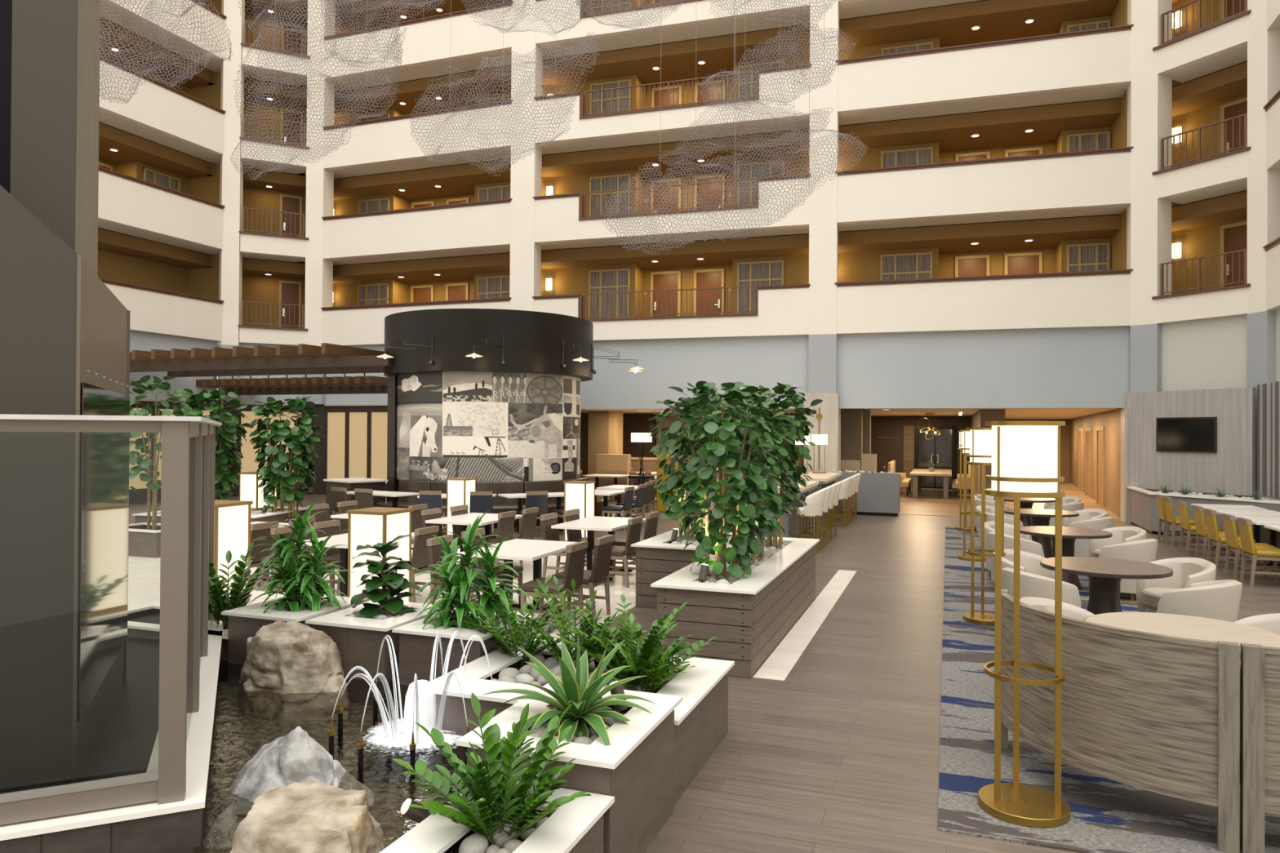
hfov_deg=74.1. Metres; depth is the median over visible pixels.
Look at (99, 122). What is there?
floor
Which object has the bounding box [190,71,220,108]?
wall
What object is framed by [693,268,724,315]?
door
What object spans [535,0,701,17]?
trim
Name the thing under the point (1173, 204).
floor
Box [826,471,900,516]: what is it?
counter
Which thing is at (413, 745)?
fountain nozzle
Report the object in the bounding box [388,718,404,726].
foam
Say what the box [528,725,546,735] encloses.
stone
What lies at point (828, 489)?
bar stool
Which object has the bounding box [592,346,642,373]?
lamp
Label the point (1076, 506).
barrel chair
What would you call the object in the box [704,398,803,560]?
leaf plant
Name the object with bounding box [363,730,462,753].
foam
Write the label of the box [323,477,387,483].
countertop
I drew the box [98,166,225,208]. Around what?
trim
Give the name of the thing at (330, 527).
dining chair
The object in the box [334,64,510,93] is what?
floor
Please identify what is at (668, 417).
wall
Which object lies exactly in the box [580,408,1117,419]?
ceiling
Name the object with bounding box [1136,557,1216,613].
barrel chair
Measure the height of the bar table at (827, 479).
1.045 m
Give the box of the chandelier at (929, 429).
[917,413,941,439]
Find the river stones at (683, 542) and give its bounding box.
[671,520,755,545]
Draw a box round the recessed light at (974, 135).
[970,133,980,137]
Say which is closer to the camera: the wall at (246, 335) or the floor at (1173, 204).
the floor at (1173, 204)
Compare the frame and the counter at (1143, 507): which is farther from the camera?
the counter at (1143, 507)
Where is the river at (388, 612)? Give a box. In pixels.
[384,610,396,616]
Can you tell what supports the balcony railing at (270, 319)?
on the trim at (239, 326)
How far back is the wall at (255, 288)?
27.39 m
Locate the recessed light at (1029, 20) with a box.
[1024,18,1034,23]
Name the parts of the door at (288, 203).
handle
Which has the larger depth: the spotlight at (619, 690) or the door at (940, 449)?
the door at (940, 449)
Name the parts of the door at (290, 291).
handle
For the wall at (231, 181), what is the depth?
25.14 m
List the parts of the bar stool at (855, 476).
leg, leg, backrest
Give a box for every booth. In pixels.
[631,457,657,493]
[656,453,700,512]
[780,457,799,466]
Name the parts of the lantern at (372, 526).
corner post, panel, corner post, panel, corner post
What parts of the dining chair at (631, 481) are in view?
backrest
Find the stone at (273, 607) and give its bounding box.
[268,605,277,610]
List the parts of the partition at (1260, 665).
post, rail, panel, rail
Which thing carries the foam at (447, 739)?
on the pool water
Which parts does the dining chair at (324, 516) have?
rail, backrest, seat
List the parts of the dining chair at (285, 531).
leg, rail, backrest, seat, leg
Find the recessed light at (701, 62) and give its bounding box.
[697,60,705,64]
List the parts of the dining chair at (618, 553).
seat, seat frame, leg, backrest, rail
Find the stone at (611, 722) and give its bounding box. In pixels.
[604,720,615,728]
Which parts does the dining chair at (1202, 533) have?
rail, leg, backrest, leg, seat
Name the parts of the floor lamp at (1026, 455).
post, post, lamp shade, post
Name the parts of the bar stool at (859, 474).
leg, leg, backrest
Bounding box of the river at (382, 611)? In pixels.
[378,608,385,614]
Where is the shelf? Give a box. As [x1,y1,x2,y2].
[627,475,654,479]
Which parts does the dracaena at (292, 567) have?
stem, stem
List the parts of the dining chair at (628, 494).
seat, seat frame, leg, backrest, rail, leg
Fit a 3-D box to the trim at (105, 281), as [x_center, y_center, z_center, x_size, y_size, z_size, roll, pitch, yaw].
[-13.273,-3.677,22.535,0.245,0.100,5.310,0,0,20]
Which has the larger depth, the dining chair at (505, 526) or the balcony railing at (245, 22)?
the balcony railing at (245, 22)
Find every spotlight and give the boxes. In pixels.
[261,504,266,513]
[400,798,431,823]
[609,681,628,714]
[671,528,678,541]
[698,564,708,582]
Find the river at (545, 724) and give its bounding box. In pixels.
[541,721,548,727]
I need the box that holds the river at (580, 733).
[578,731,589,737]
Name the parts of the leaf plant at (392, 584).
stem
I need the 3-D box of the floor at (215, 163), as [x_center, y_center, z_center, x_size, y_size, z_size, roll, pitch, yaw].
[-12.036,-8.125,27.674,3.646,0.240,2.400,1,0,-26]
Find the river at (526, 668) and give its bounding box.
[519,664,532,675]
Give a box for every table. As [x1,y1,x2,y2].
[250,521,289,582]
[294,532,414,596]
[323,477,387,520]
[330,513,348,519]
[346,490,418,507]
[417,493,496,528]
[425,512,522,572]
[457,538,577,623]
[497,492,564,532]
[551,515,646,581]
[582,474,629,501]
[595,488,625,516]
[596,484,637,517]
[777,480,818,537]
[779,471,842,526]
[909,468,951,498]
[993,496,1055,526]
[1004,508,1079,558]
[1020,525,1112,590]
[1040,556,1173,614]
[1084,612,1279,647]
[1191,503,1268,548]
[1209,508,1279,557]
[1233,515,1279,572]
[1263,524,1279,531]
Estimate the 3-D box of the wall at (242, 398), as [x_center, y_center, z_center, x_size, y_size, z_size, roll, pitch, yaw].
[-11.232,-1.601,25.908,1.846,1.800,0.240,1,0,-26]
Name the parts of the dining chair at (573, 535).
rail, backrest, seat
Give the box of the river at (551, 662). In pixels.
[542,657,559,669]
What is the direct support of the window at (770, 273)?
in the wall at (566, 281)
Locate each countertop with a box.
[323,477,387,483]
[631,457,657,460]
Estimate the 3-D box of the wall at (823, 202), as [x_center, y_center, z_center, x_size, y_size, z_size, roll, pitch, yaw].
[4.710,-8.077,21.672,0.710,11.500,0.480,0,0,20]
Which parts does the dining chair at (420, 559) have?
leg, seat frame, backrest, rail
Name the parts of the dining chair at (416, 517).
rail, backrest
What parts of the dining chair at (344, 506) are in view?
rail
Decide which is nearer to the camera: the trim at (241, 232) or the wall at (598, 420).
the trim at (241, 232)
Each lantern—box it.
[213,499,253,604]
[238,471,274,511]
[346,506,413,603]
[445,477,476,534]
[563,480,595,541]
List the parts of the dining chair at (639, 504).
seat, leg, backrest, rail, leg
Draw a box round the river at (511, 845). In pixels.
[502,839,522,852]
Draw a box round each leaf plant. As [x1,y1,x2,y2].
[128,375,190,529]
[165,388,253,500]
[208,542,279,629]
[248,395,325,517]
[350,534,422,618]
[392,693,591,845]
[462,574,586,667]
[507,575,618,669]
[551,594,697,681]
[586,636,718,693]
[648,397,737,540]
[666,381,786,580]
[693,393,753,491]
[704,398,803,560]
[735,382,822,549]
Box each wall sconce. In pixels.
[545,277,552,291]
[546,185,553,195]
[1171,125,1182,144]
[1171,241,1182,259]
[1172,9,1182,29]
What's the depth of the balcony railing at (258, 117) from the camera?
25.81 m
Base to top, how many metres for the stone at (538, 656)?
0.135 m
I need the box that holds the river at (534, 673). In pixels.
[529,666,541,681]
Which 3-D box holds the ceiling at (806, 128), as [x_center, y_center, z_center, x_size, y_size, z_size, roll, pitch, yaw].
[1.048,-8.059,24.897,8.358,0.240,2.400,0,0,17]
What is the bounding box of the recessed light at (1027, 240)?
[1023,239,1033,241]
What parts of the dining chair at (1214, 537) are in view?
leg, rail, backrest, leg, seat frame, seat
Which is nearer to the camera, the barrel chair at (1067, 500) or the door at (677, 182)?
the barrel chair at (1067, 500)
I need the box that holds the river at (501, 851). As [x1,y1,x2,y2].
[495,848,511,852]
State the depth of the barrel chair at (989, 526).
11.86 m
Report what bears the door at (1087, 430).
in the wall at (1110, 420)
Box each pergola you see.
[129,342,391,377]
[195,373,387,395]
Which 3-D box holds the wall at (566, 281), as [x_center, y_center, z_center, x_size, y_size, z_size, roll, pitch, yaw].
[4.591,-6.462,24.103,15.611,7.800,1.032,0,0,17]
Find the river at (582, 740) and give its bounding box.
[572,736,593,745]
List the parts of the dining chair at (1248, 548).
leg, rail, backrest, leg, seat frame, seat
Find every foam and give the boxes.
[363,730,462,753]
[367,733,403,746]
[369,723,404,734]
[378,733,415,748]
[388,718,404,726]
[402,736,432,751]
[426,734,457,748]
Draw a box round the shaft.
[0,185,130,793]
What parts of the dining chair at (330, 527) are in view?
rail, backrest, seat, leg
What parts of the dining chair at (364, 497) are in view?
rail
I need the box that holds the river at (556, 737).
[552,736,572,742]
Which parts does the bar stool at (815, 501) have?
leg, leg, seat, backrest, leg, leg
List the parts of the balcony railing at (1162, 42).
post, rail, post, rail, post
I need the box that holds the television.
[1155,417,1217,453]
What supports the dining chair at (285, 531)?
on the floor at (841, 754)
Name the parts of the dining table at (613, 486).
leg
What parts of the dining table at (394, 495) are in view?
leg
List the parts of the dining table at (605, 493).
leg, leg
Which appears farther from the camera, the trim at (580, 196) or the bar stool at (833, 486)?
the trim at (580, 196)
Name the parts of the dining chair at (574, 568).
leg, leg, seat, seat frame, leg, backrest, rail, leg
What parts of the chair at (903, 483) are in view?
backrest, arm, seat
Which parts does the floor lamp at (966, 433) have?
post, lamp shade, post, post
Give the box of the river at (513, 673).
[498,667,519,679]
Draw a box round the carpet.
[937,526,1279,852]
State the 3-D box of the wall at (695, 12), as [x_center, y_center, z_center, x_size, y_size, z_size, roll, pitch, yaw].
[0.735,-11.375,22.814,7.648,1.240,0.180,0,0,17]
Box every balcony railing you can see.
[241,300,303,328]
[242,207,304,237]
[243,113,305,146]
[244,20,306,54]
[582,285,757,319]
[583,70,758,115]
[583,177,757,217]
[584,0,682,14]
[1160,0,1247,44]
[1160,113,1247,169]
[1160,248,1247,295]
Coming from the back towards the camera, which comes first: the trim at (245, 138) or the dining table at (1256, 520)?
the trim at (245, 138)
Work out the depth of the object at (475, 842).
3.24 m
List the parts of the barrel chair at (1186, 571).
seat, seat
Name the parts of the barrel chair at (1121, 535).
seat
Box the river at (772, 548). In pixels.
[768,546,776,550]
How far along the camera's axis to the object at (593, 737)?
3.99 m
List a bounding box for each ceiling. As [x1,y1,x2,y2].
[97,214,1120,284]
[97,219,220,255]
[98,97,1121,200]
[98,109,221,164]
[99,0,1119,117]
[100,0,222,71]
[240,252,305,262]
[241,159,306,174]
[242,66,306,87]
[244,0,511,34]
[292,204,1128,265]
[295,0,979,92]
[295,84,1128,178]
[306,0,361,5]
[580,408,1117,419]
[1163,179,1247,204]
[1164,44,1247,82]
[1171,191,1247,232]
[1172,61,1247,117]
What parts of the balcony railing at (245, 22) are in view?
post, post, rail, rail, post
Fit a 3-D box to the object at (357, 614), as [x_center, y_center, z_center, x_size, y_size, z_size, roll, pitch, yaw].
[-2.146,1.444,6.474,0.064,0.059,0.074,0,0,7]
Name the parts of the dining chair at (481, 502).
backrest, rail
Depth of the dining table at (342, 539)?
9.56 m
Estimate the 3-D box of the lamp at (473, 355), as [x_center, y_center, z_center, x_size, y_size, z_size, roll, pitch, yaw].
[-3.125,-1.614,17.245,0.337,0.645,1.233,0,0,21]
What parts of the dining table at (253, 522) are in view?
leg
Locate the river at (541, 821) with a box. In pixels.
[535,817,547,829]
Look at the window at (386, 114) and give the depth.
28.02 m
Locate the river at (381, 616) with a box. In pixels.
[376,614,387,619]
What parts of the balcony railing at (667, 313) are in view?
post, post, post, rail, rail, post, post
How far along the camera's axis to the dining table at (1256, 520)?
12.95 m
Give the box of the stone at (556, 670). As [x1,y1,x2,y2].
[551,665,560,675]
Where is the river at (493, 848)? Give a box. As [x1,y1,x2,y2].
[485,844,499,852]
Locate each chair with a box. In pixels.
[250,521,279,579]
[257,516,315,586]
[270,525,334,595]
[306,503,347,554]
[312,520,340,590]
[330,487,347,519]
[337,500,357,531]
[354,488,373,509]
[408,503,427,550]
[410,525,439,602]
[418,490,446,528]
[421,507,462,572]
[426,534,492,605]
[449,504,496,555]
[461,528,523,604]
[469,491,494,533]
[484,511,515,565]
[491,506,538,567]
[519,491,548,535]
[520,541,587,630]
[540,512,586,577]
[551,534,614,619]
[553,509,564,529]
[564,508,610,571]
[591,516,643,587]
[601,486,634,531]
[612,511,659,575]
[613,471,636,502]
[615,484,646,524]
[624,481,653,522]
[631,480,657,513]
[633,472,648,497]
[644,470,651,481]
[887,462,909,496]
[889,461,910,494]
[892,460,911,493]
[951,464,969,493]
[951,464,970,496]
[951,464,970,497]
[974,493,1004,532]
[974,498,1009,537]
[975,505,1013,549]
[978,512,1023,531]
[984,520,1032,577]
[986,531,1044,590]
[992,548,1054,589]
[1001,567,1080,608]
[1019,596,1093,620]
[1043,496,1080,509]
[1047,502,1084,541]
[1062,508,1107,526]
[1069,516,1113,556]
[1088,526,1146,557]
[1098,538,1158,602]
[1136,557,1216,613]
[1155,494,1194,543]
[1155,579,1242,622]
[1163,496,1204,547]
[1176,500,1222,556]
[1191,505,1240,564]
[1204,508,1255,569]
[1221,513,1277,581]
[1233,613,1279,635]
[1236,517,1279,586]
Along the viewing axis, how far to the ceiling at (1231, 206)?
19.15 m
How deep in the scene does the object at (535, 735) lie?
3.93 m
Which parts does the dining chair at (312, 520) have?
leg, rail, backrest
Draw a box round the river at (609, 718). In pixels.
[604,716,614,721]
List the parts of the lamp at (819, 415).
rod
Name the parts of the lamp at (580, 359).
wall rod, lamp shade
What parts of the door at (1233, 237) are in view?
handle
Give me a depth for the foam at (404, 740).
4.81 m
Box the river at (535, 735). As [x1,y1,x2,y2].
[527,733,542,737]
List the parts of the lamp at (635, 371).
arm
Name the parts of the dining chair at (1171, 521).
rail, leg, backrest, leg, seat frame, seat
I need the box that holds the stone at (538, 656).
[528,653,545,664]
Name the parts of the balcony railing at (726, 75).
post, post, post, rail, rail, post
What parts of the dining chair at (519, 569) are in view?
rail, backrest, seat, seat frame, leg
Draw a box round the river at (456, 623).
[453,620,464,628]
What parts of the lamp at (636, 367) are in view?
arm, arm, lamp shade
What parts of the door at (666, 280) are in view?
handle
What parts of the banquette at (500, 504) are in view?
seat, backrest, backrest, seat, backrest, seat, backrest, seat, backrest, backrest, seat, seat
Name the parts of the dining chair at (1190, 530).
rail, leg, backrest, leg, seat frame, seat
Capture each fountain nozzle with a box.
[328,719,334,759]
[337,697,343,758]
[357,731,364,783]
[372,695,377,735]
[408,732,416,799]
[464,727,468,764]
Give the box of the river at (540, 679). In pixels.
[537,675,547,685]
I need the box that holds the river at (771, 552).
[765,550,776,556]
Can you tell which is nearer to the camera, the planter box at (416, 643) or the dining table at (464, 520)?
the planter box at (416, 643)
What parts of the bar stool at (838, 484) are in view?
leg, leg, leg, backrest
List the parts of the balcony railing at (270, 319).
post, post, rail, rail, post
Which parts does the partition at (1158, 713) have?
post, panel, rail, rail, post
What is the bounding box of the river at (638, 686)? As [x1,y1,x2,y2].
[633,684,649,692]
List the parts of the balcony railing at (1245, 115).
post, post, rail, rail, post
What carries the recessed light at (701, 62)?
in the ceiling at (997, 20)
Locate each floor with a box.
[97,227,211,255]
[98,121,213,164]
[102,17,214,72]
[128,481,1279,852]
[208,254,333,266]
[211,71,306,88]
[214,163,306,176]
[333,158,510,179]
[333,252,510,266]
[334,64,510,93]
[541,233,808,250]
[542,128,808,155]
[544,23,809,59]
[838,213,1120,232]
[839,0,985,20]
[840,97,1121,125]
[1171,190,1247,207]
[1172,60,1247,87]
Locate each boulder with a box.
[203,726,374,847]
[230,777,386,852]
[236,620,350,721]
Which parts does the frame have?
sill, pane, post, rail, pane, post, pane, post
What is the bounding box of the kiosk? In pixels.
[384,308,593,502]
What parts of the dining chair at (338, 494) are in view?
leg, rail, backrest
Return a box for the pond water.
[202,681,459,852]
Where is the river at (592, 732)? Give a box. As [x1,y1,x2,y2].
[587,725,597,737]
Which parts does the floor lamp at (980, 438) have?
post, lamp shade, post, post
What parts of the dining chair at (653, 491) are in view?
backrest, leg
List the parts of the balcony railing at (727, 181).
post, post, post, rail, rail, post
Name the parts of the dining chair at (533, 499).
leg, backrest, rail, leg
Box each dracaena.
[247,502,355,623]
[408,509,532,631]
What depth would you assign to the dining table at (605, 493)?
17.71 m
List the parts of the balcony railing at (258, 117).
post, post, rail, rail, post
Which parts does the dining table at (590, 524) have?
leg, leg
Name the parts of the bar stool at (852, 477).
leg, leg, backrest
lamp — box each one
[376,333,433,364]
[466,334,505,364]
[562,338,588,368]
[591,345,644,372]
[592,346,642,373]
[627,432,654,511]
[795,435,809,474]
[811,434,827,473]
[816,407,822,469]
[955,431,977,530]
[958,429,986,561]
[963,427,1005,625]
[977,421,1071,827]
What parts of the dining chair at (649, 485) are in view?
backrest, rail, leg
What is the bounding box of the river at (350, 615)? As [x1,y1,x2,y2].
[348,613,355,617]
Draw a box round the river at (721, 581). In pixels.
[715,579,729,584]
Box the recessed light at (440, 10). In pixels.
[435,8,443,12]
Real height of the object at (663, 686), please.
0.108 m
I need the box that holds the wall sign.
[878,435,898,439]
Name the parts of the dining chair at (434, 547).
leg, backrest, rail, seat frame, seat, leg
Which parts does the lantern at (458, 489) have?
corner post, panel, corner post, panel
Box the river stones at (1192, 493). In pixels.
[1157,490,1269,499]
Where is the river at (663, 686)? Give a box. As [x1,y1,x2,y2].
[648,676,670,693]
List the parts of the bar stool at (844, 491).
leg, backrest, leg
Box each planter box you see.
[126,590,284,683]
[128,522,160,558]
[132,506,306,523]
[221,595,369,687]
[305,601,441,707]
[379,781,614,852]
[391,607,537,710]
[424,640,734,806]
[456,683,682,852]
[631,519,778,608]
[650,536,819,677]
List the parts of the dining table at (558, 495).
leg, leg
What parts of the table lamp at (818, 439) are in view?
lamp shade, shade frame, stem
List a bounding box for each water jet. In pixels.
[331,666,389,738]
[340,673,391,728]
[360,672,399,751]
[375,635,403,724]
[403,680,436,737]
[412,673,419,744]
[429,634,443,681]
[434,671,467,749]
[441,631,466,679]
[454,635,493,685]
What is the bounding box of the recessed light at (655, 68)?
[652,66,660,70]
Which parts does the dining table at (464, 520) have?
leg, leg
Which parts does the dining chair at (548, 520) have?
leg, rail, backrest, leg, seat frame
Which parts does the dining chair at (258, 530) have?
seat frame, backrest, rail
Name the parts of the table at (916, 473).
leg, leg, leg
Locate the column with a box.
[0,0,100,275]
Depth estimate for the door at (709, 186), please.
25.27 m
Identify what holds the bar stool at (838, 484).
on the floor at (841, 754)
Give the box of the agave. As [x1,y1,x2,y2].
[481,634,657,746]
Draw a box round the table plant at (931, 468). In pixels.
[928,460,934,471]
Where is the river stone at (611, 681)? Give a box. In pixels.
[605,676,615,685]
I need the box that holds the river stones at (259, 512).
[250,507,279,515]
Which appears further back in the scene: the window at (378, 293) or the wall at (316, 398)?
the window at (378, 293)
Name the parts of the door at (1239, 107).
handle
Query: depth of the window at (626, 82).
25.28 m
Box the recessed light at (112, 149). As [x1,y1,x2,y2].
[109,148,118,151]
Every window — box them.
[142,167,180,191]
[144,71,182,91]
[357,197,389,213]
[357,283,389,305]
[358,111,390,121]
[476,275,510,298]
[477,184,510,201]
[478,94,511,104]
[588,268,630,319]
[589,173,631,217]
[590,0,631,13]
[590,79,631,115]
[737,59,784,98]
[737,160,784,206]
[737,259,783,314]
[880,146,933,167]
[880,252,932,280]
[881,41,933,54]
[1066,19,1110,31]
[1066,130,1110,151]
[1066,242,1109,271]
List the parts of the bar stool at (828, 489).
leg, leg, leg, leg, backrest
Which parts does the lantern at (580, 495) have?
corner post, panel, corner post, panel, corner post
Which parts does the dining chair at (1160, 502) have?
rail, leg, backrest, leg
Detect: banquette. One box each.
[376,475,609,528]
[1259,524,1279,548]
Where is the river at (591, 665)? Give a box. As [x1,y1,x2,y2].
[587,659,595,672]
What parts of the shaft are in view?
corner trim, panel, corner trim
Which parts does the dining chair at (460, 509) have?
rail, backrest, seat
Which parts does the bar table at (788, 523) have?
leg, leg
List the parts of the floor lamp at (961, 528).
post, lamp shade, post, post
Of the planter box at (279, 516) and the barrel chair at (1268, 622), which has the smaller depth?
the barrel chair at (1268, 622)
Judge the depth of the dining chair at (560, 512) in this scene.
16.34 m
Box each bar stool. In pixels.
[795,488,826,553]
[802,485,831,548]
[808,483,836,543]
[814,481,841,538]
[826,476,851,528]
[831,475,854,525]
[834,474,857,522]
[838,472,861,519]
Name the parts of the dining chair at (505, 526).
seat, backrest, rail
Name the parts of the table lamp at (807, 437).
lamp shade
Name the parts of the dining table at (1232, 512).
leg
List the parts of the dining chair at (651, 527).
leg, seat, backrest, rail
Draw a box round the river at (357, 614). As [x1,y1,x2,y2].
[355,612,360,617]
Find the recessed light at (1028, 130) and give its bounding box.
[1024,128,1034,132]
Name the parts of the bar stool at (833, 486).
leg, leg, leg, backrest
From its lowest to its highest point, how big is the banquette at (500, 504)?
0.930 m
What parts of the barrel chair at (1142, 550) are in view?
leg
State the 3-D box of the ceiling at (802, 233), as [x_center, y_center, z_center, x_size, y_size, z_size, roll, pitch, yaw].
[1.030,-5.259,24.879,8.358,0.240,2.400,0,0,17]
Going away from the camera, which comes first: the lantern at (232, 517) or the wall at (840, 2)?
the lantern at (232, 517)
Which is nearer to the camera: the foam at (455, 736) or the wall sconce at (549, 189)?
the foam at (455, 736)
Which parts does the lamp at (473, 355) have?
lamp shade, arm, wall rod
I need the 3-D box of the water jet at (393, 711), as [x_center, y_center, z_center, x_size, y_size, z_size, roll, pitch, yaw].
[-1.430,1.599,4.686,0.028,0.485,0.326,0,0,20]
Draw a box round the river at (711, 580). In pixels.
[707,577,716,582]
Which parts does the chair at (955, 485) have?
seat, arm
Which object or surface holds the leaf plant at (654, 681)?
on the planter box at (701, 717)
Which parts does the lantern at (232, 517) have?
corner post, panel, corner post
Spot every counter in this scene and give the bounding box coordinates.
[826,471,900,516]
[1127,486,1279,539]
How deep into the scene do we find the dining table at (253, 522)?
11.20 m
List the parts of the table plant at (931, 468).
pot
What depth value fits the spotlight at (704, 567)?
7.36 m
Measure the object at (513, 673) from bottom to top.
0.100 m
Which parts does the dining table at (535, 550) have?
leg, leg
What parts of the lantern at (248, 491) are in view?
corner post, panel, corner post, panel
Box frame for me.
[0,413,223,852]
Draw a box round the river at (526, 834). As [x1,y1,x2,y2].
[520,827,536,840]
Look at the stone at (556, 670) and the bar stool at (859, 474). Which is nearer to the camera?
the stone at (556, 670)
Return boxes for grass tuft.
[1158,482,1175,493]
[1175,484,1193,494]
[1209,487,1230,497]
[1249,488,1264,499]
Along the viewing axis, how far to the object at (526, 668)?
5.57 m
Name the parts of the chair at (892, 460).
backrest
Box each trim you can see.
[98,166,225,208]
[99,54,226,114]
[99,277,223,303]
[133,398,215,404]
[191,0,226,19]
[237,324,307,330]
[239,231,308,239]
[240,43,310,57]
[240,137,309,149]
[240,402,288,405]
[320,297,511,311]
[321,198,511,220]
[322,99,512,130]
[324,0,513,39]
[324,404,387,405]
[532,284,810,321]
[533,63,811,119]
[533,173,811,220]
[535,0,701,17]
[834,269,1133,286]
[835,23,1133,64]
[835,146,1133,175]
[902,426,914,488]
[1120,407,1128,523]
[1151,146,1250,174]
[1151,283,1250,299]
[1152,9,1250,50]
[1257,381,1279,497]
[1259,381,1279,498]
[1262,236,1279,251]
[1263,89,1279,111]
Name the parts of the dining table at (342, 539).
leg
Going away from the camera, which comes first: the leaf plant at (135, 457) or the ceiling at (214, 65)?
the leaf plant at (135, 457)
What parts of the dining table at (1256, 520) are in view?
leg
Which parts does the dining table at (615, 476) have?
leg, leg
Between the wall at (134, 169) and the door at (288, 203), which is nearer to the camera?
the wall at (134, 169)
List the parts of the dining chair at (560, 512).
seat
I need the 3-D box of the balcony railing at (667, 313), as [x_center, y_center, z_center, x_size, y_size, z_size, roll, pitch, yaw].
[0.731,-3.300,22.745,4.830,0.730,0.046,0,0,17]
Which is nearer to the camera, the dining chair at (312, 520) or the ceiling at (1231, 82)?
the dining chair at (312, 520)
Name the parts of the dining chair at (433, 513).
rail, backrest, seat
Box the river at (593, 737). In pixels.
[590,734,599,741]
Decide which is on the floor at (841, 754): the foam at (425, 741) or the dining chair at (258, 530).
the dining chair at (258, 530)
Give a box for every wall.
[97,170,222,249]
[97,249,188,293]
[98,159,189,194]
[99,59,223,155]
[103,0,224,60]
[104,283,222,341]
[128,64,190,94]
[128,329,217,402]
[187,163,219,299]
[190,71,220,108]
[199,0,221,13]
[216,402,241,497]
[217,0,244,346]
[217,344,239,402]
[239,327,305,345]
[239,342,304,404]
[240,139,306,168]
[240,233,306,257]
[241,45,307,77]
[241,99,306,328]
[244,13,307,55]
[301,404,324,494]
[304,0,335,346]
[304,373,325,404]
[322,0,542,346]
[325,344,387,404]
[332,181,510,306]
[333,91,511,124]
[533,273,1130,392]
[534,29,1131,144]
[534,151,1130,243]
[535,0,809,45]
[541,15,1111,319]
[580,326,1128,408]
[580,412,804,475]
[586,0,652,13]
[587,410,608,480]
[595,453,631,499]
[608,410,622,454]
[656,413,782,457]
[804,392,840,471]
[808,0,839,334]
[838,0,865,4]
[840,408,862,460]
[840,459,861,471]
[861,453,876,472]
[862,408,871,453]
[871,416,971,488]
[971,408,1004,503]
[1004,419,1070,481]
[1069,408,1120,517]
[1111,0,1127,26]
[1111,88,1127,147]
[1111,208,1126,270]
[1126,0,1172,392]
[1126,387,1256,523]
[1157,14,1248,75]
[1157,150,1248,199]
[1157,287,1248,323]
[1161,314,1246,391]
[1171,0,1247,293]
[1246,0,1279,493]
[1258,494,1279,500]
[1266,0,1279,30]
[1266,97,1279,169]
[1266,243,1279,310]
[1275,308,1279,382]
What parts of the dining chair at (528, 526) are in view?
seat, backrest, rail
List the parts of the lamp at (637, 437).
leg, leg, lamp shade, leg, leg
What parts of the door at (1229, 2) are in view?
frame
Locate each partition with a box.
[1000,589,1239,852]
[1240,643,1279,852]
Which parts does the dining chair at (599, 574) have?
leg, seat, leg, seat frame, backrest, rail, leg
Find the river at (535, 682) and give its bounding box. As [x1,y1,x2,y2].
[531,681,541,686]
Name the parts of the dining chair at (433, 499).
rail, backrest, seat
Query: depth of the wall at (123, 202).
22.96 m
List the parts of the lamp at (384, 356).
lamp shade, arm, arm, wall rod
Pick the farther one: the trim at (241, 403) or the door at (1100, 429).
the trim at (241, 403)
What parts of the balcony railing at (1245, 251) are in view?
post, post, rail, rail, post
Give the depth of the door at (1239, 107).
19.45 m
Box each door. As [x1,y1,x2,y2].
[98,161,112,170]
[128,400,154,504]
[154,401,184,502]
[187,403,216,459]
[240,404,301,495]
[278,280,301,328]
[279,194,302,236]
[280,22,303,53]
[280,107,302,146]
[324,405,346,494]
[346,405,368,478]
[368,405,387,497]
[410,284,434,302]
[411,200,435,208]
[445,282,468,300]
[446,197,469,204]
[650,177,681,213]
[650,270,680,316]
[651,84,682,108]
[652,0,675,3]
[693,173,724,209]
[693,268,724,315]
[694,79,725,103]
[914,426,955,488]
[955,151,990,161]
[955,254,989,276]
[1004,146,1043,156]
[1004,251,1042,275]
[1078,427,1084,492]
[1084,426,1091,497]
[1096,426,1104,506]
[1219,220,1247,287]
[1220,0,1244,19]
[1220,97,1247,154]
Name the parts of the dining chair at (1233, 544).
leg, rail, backrest, seat frame, leg, seat, leg, leg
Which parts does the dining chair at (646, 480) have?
rail, backrest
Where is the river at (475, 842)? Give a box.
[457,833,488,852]
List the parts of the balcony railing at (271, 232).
post, post, rail, rail, post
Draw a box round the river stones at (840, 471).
[834,470,893,473]
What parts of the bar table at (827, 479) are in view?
leg, leg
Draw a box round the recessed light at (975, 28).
[970,25,980,30]
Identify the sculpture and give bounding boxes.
[99,0,233,103]
[230,0,406,179]
[320,0,445,66]
[409,0,601,176]
[462,0,594,36]
[575,0,684,33]
[602,0,867,254]
[658,0,832,166]
[697,4,857,111]
[709,0,835,26]

